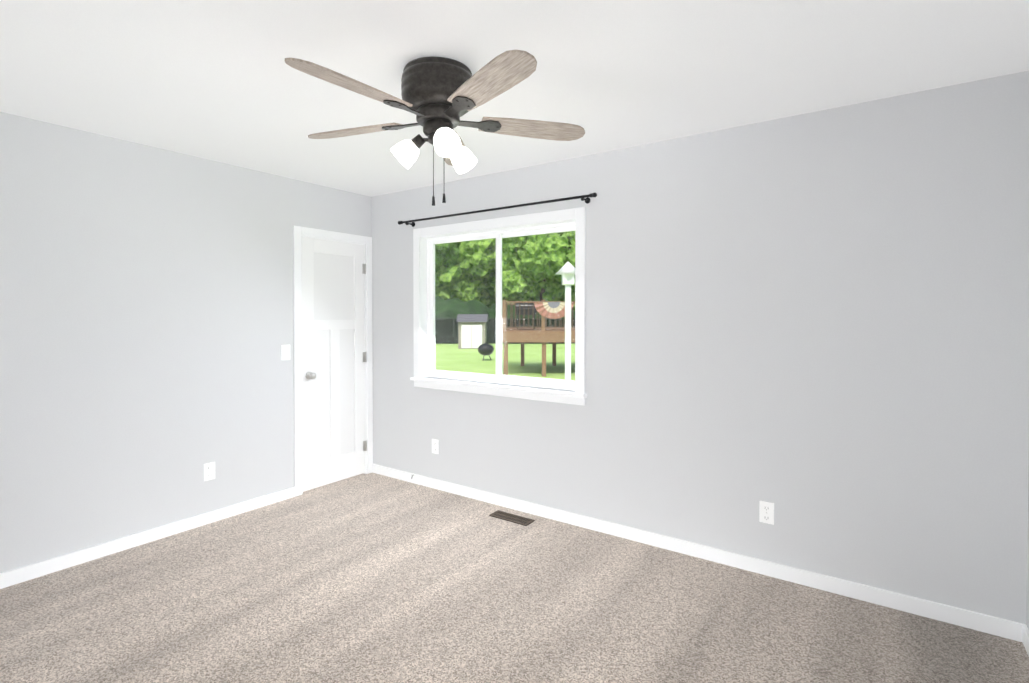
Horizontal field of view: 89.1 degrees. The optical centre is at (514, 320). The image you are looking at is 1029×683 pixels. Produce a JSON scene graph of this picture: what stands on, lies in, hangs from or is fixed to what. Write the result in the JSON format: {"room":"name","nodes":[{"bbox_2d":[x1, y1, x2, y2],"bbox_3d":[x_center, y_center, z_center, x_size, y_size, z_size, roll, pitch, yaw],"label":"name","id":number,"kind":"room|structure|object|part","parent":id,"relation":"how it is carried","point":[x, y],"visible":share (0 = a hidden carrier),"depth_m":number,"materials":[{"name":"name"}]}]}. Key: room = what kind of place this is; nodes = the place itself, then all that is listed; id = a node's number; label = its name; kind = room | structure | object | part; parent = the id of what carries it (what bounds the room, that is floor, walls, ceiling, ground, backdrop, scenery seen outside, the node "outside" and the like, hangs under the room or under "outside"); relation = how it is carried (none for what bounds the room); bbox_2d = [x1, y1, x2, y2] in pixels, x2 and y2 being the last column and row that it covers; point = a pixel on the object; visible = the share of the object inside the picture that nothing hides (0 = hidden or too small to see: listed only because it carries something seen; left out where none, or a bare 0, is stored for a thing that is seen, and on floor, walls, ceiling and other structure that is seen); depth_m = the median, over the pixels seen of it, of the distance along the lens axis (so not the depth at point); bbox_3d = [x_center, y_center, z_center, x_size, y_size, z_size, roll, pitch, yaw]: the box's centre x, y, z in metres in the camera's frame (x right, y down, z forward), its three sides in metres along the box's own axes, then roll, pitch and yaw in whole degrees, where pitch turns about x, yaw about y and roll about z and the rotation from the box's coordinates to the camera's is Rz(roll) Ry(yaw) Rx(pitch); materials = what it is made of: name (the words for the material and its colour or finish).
{"room":"empty bedroom","nodes":[
{"label":"empty bedroom","id":0,"kind":"room"},
{"bbox_2d":[0,112,371,572],"bbox_3d":[-2.584,0.150,2.873,0.150,2.440,4.400,1,1,35],"label":"wall","id":1,"kind":"structure","parent":0,"point":[146,322],"depth_m":3.16,"materials":[{"name":"paint"}]},
{"bbox_2d":[0,486,294,588],"bbox_3d":[-2.347,1.328,3.084,0.017,0.078,2.293,1,1,35],"label":"baseboard","id":2,"kind":"structure","parent":1,"relation":"attached to","point":[25,573],"depth_m":3.14,"materials":[{"name":"white wood"}]},
{"bbox_2d":[204,462,214,480],"bbox_3d":[-2.050,1.013,3.514,0.007,0.116,0.072,1,1,35],"label":"electrical outlet","id":3,"kind":"object","parent":1,"relation":"attached to","point":[209,471],"visible":1,"depth_m":3.51,"materials":[{"name":"white plastic"}]},
{"bbox_2d":[281,345,289,359],"bbox_3d":[-1.731,0.240,3.959,0.010,0.116,0.072,1,1,35],"label":"switch plate","id":4,"kind":"object","parent":1,"relation":"attached to","point":[285,352],"visible":1,"depth_m":3.95,"materials":[{"name":"white plastic"}]},
{"bbox_2d":[293,226,372,495],"bbox_3d":[-1.538,0.308,4.364,0.165,2.083,0.753,1,1,35],"label":"door frame","id":5,"kind":"structure","parent":1,"relation":"attached to","point":[298,231],"depth_m":4.10,"materials":[{"name":"white wood"}]},
{"bbox_2d":[301,237,366,491],"bbox_3d":[-1.469,0.340,4.324,0.104,1.996,0.616,1,1,35],"label":"door","id":6,"kind":"structure","parent":1,"relation":"in","point":[333,383],"depth_m":4.31,"materials":[{"name":"white wood"}]},
{"bbox_2d":[0,473,1028,682],"bbox_3d":[-0.793,1.437,1.642,4.516,0.100,4.700,1,1,35],"label":"floor","id":7,"kind":"structure","parent":0,"point":[369,578],"depth_m":2.45,"materials":[{"name":"carpet"}]},
{"bbox_2d":[489,510,534,525],"bbox_3d":[-0.020,1.356,3.595,0.310,0.008,0.105,1,1,35],"label":"air vent register","id":8,"kind":"object","parent":7,"relation":"on","point":[513,518],"visible":0.98,"depth_m":3.58,"materials":[{"name":"black metal"}]},
{"bbox_2d":[0,0,1028,196],"bbox_3d":[-0.793,-1.103,1.607,4.516,0.100,4.700,1,1,35],"label":"ceiling","id":9,"kind":"structure","parent":0,"point":[221,81],"depth_m":2.17,"materials":[{"name":"paint"}]},
{"bbox_2d":[285,50,584,205],"bbox_3d":[-0.362,-0.770,2.198,1.287,0.581,1.246,1,1,35],"label":"fan","id":10,"kind":"object","parent":9,"relation":"hanging from","point":[441,96],"visible":1,"depth_m":2.10,"materials":[{"name":"brown wood"}]},
{"bbox_3d":[-0.557,-0.851,1.938,0.134,0.017,0.597,16,10,37],"label":"blade","id":11,"kind":"part","parent":10,"relation":"part of","materials":[{"name":"brown wood"}]},
{"bbox_3d":[-0.676,-0.857,2.360,0.597,0.017,0.134,0,13,20],"label":"blade","id":12,"kind":"part","parent":10,"relation":"part of","materials":[{"name":"brown wood"}]},
{"bbox_3d":[-0.326,-0.900,2.230,0.308,0.322,0.308,1,1,35],"label":"motor","id":13,"kind":"part","parent":10,"relation":"part of","materials":[{"name":"brown metal"}]},
{"bbox_3d":[-0.311,-0.860,2.604,0.134,0.017,0.597,-12,0,2],"label":"blade","id":14,"kind":"part","parent":10,"relation":"part of","materials":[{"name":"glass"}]},
{"bbox_3d":[-0.118,-0.851,1.921,0.134,0.017,0.597,14,-7,-33],"label":"blade","id":15,"kind":"part","parent":10,"relation":"part of","materials":[{"name":"brown wood"}]},
{"bbox_3d":[0.034,-0.856,2.333,0.597,0.017,0.134,0,-11,-16],"label":"blade","id":16,"kind":"part","parent":10,"relation":"part of","materials":[{"name":"brown wood"}]},
{"bbox_2d":[371,71,1028,623],"bbox_3d":[0.507,0.141,3.491,4.516,2.440,0.150,1,1,35],"label":"wall","id":17,"kind":"structure","parent":0,"point":[813,327],"depth_m":2.74,"materials":[{"name":"paint"}]},
{"bbox_2d":[432,439,438,453],"bbox_3d":[-0.639,1.012,4.207,0.072,0.116,0.007,1,1,35],"label":"electrical outlet","id":18,"kind":"object","parent":17,"relation":"attached to","point":[435,446],"visible":1,"depth_m":4.20,"materials":[{"name":"white plastic"}]},
{"bbox_2d":[398,192,596,226],"bbox_3d":[-0.204,-0.793,3.827,1.800,0.048,0.090,1,1,35],"label":"curtain rod","id":19,"kind":"object","parent":17,"relation":"attached to","point":[587,199],"visible":1,"depth_m":3.68,"materials":[{"name":"black metal"}]},
{"bbox_2d":[410,377,586,405],"bbox_3d":[-0.173,0.510,3.894,1.599,0.079,0.115,1,1,35],"label":"window sill","id":20,"kind":"structure","parent":17,"relation":"attached to","point":[548,395],"depth_m":3.79,"materials":[{"name":"white wood"}]},
{"bbox_2d":[413,207,585,393],"bbox_3d":[-0.142,-0.138,3.929,1.575,1.224,0.164,1,1,35],"label":"window","id":21,"kind":"structure","parent":17,"relation":"in","point":[499,377],"depth_m":3.93,"materials":[{"name":"white plastic"}]},
{"bbox_2d":[372,464,1015,640],"bbox_3d":[0.460,1.323,3.441,4.186,0.078,0.014,1,1,35],"label":"baseboard","id":22,"kind":"structure","parent":17,"relation":"attached to","point":[996,626],"depth_m":2.86,"materials":[{"name":"white wood"}]},
{"bbox_2d":[759,501,773,524],"bbox_3d":[1.358,1.034,2.815,0.072,0.116,0.007,1,1,35],"label":"electrical outlet","id":23,"kind":"object","parent":17,"relation":"attached to","point":[766,512],"visible":1,"depth_m":2.81,"materials":[{"name":"white plastic"}]},
{"bbox_2d":[1026,454,1028,629],"bbox_3d":[0.998,0.184,0.377,0.150,2.440,4.400,1,1,35],"label":"wall","id":24,"kind":"structure","parent":0,"point":[1027,613],"depth_m":2.22,"materials":[{"name":"paint"}]},
{"bbox_2d":[1016,622,1028,655],"bbox_3d":[0.930,1.365,0.441,0.016,0.078,4.400,1,1,35],"label":"baseboard","id":25,"kind":"structure","parent":24,"relation":"attached to","point":[1022,632],"depth_m":2.22,"materials":[{"name":"white wood"}]},
{"label":"outside","id":26,"kind":"structure","parent":0,"visible":0},
{"bbox_2d":[435,343,574,380],"bbox_3d":[36.265,1.014,76.008,260.000,0.300,280.000,1,1,35],"label":"ground","id":27,"kind":"structure","parent":26,"point":[462,364],"depth_m":21.26,"materials":[{"name":"green plant"}]},
{"bbox_2d":[435,242,469,287],"bbox_3d":[-7.562,-6.112,40.595,8.464,14.926,8.375,1,1,35],"label":"tree","id":28,"kind":"object","parent":27,"relation":"on","point":[444,248],"depth_m":38.51,"materials":[{"name":"green plant"}]},
{"bbox_2d":[435,238,503,304],"bbox_3d":[-5.525,-5.693,41.523,9.990,14.062,7.640,1,1,35],"label":"tree","id":29,"kind":"object","parent":27,"relation":"on","point":[456,287],"depth_m":39.34,"materials":[{"name":"green plant"}]},
{"bbox_2d":[456,314,487,348],"bbox_3d":[-2.304,0.578,28.868,1.650,1.870,1.900,0,1,-1],"label":"shed","id":30,"kind":"object","parent":27,"relation":"on","point":[475,322],"depth_m":28.05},
{"bbox_2d":[478,342,493,359],"bbox_3d":[-1.169,1.250,21.287,0.660,0.746,0.660,0,1,-1],"label":"grill","id":31,"kind":"object","parent":27,"relation":"on","point":[485,349],"depth_m":21.06,"materials":[{"name":"black metal"}]},
{"bbox_2d":[472,246,519,307],"bbox_3d":[-1.030,-5.095,45.608,8.448,12.754,10.094,1,1,35],"label":"tree","id":32,"kind":"object","parent":27,"relation":"on","point":[490,282],"depth_m":41.18,"materials":[{"name":"green plant"}]},
{"bbox_2d":[435,318,574,343],"bbox_3d":[-3.804,0.656,32.756,16.070,1.605,0.070,0,1,-1],"label":"fence","id":33,"kind":"object","parent":27,"relation":"on","point":[441,330],"depth_m":32.76,"materials":[{"name":"grey"}]},
{"bbox_2d":[435,296,574,317],"bbox_3d":[3.165,0.405,36.256,55.396,4.647,5.579,0,1,-1],"label":"hedge","id":34,"kind":"object","parent":27,"relation":"on","point":[468,308],"depth_m":34.84,"materials":[{"name":"green plant"}]},
{"bbox_2d":[493,231,574,300],"bbox_3d":[2.195,-6.029,38.480,8.496,14.817,9.158,1,1,35],"label":"tree","id":35,"kind":"object","parent":27,"relation":"on","point":[539,242],"depth_m":37.31,"materials":[{"name":"green plant"}]},
{"bbox_2d":[502,300,574,376],"bbox_3d":[2.620,0.504,17.511,6.100,2.330,3.500,0,1,-1],"label":"deck","id":36,"kind":"object","parent":27,"relation":"on","point":[548,337],"depth_m":15.80,"materials":[{"name":"brown wood"}]},
{"bbox_2d":[516,303,536,329],"bbox_3d":[0.487,-0.174,16.766,0.920,0.900,0.552,0,1,-1],"label":"outdoor grill","id":37,"kind":"object","parent":36,"relation":"on","point":[526,309],"depth_m":16.53,"materials":[{"name":"black metal"}]},
{"bbox_2d":[534,302,573,318],"bbox_3d":[1.187,-0.312,15.736,1.200,0.510,0.040,0,1,-1],"label":"bunting","id":38,"kind":"object","parent":36,"relation":"attached to","point":[548,307],"depth_m":15.73},
{"bbox_2d":[553,232,574,310],"bbox_3d":[5.334,-6.465,41.390,9.203,15.609,9.823,1,1,35],"label":"tree","id":39,"kind":"object","parent":27,"relation":"on","point":[558,279],"depth_m":38.04,"materials":[{"name":"green plant"}]},
{"bbox_2d":[556,262,574,379],"bbox_3d":[1.104,0.271,10.793,0.382,2.980,0.382,1,1,44],"label":"birdhouse","id":40,"kind":"object","parent":27,"relation":"on","point":[566,276],"depth_m":10.73,"materials":[{"name":"white wood"}]}
]}

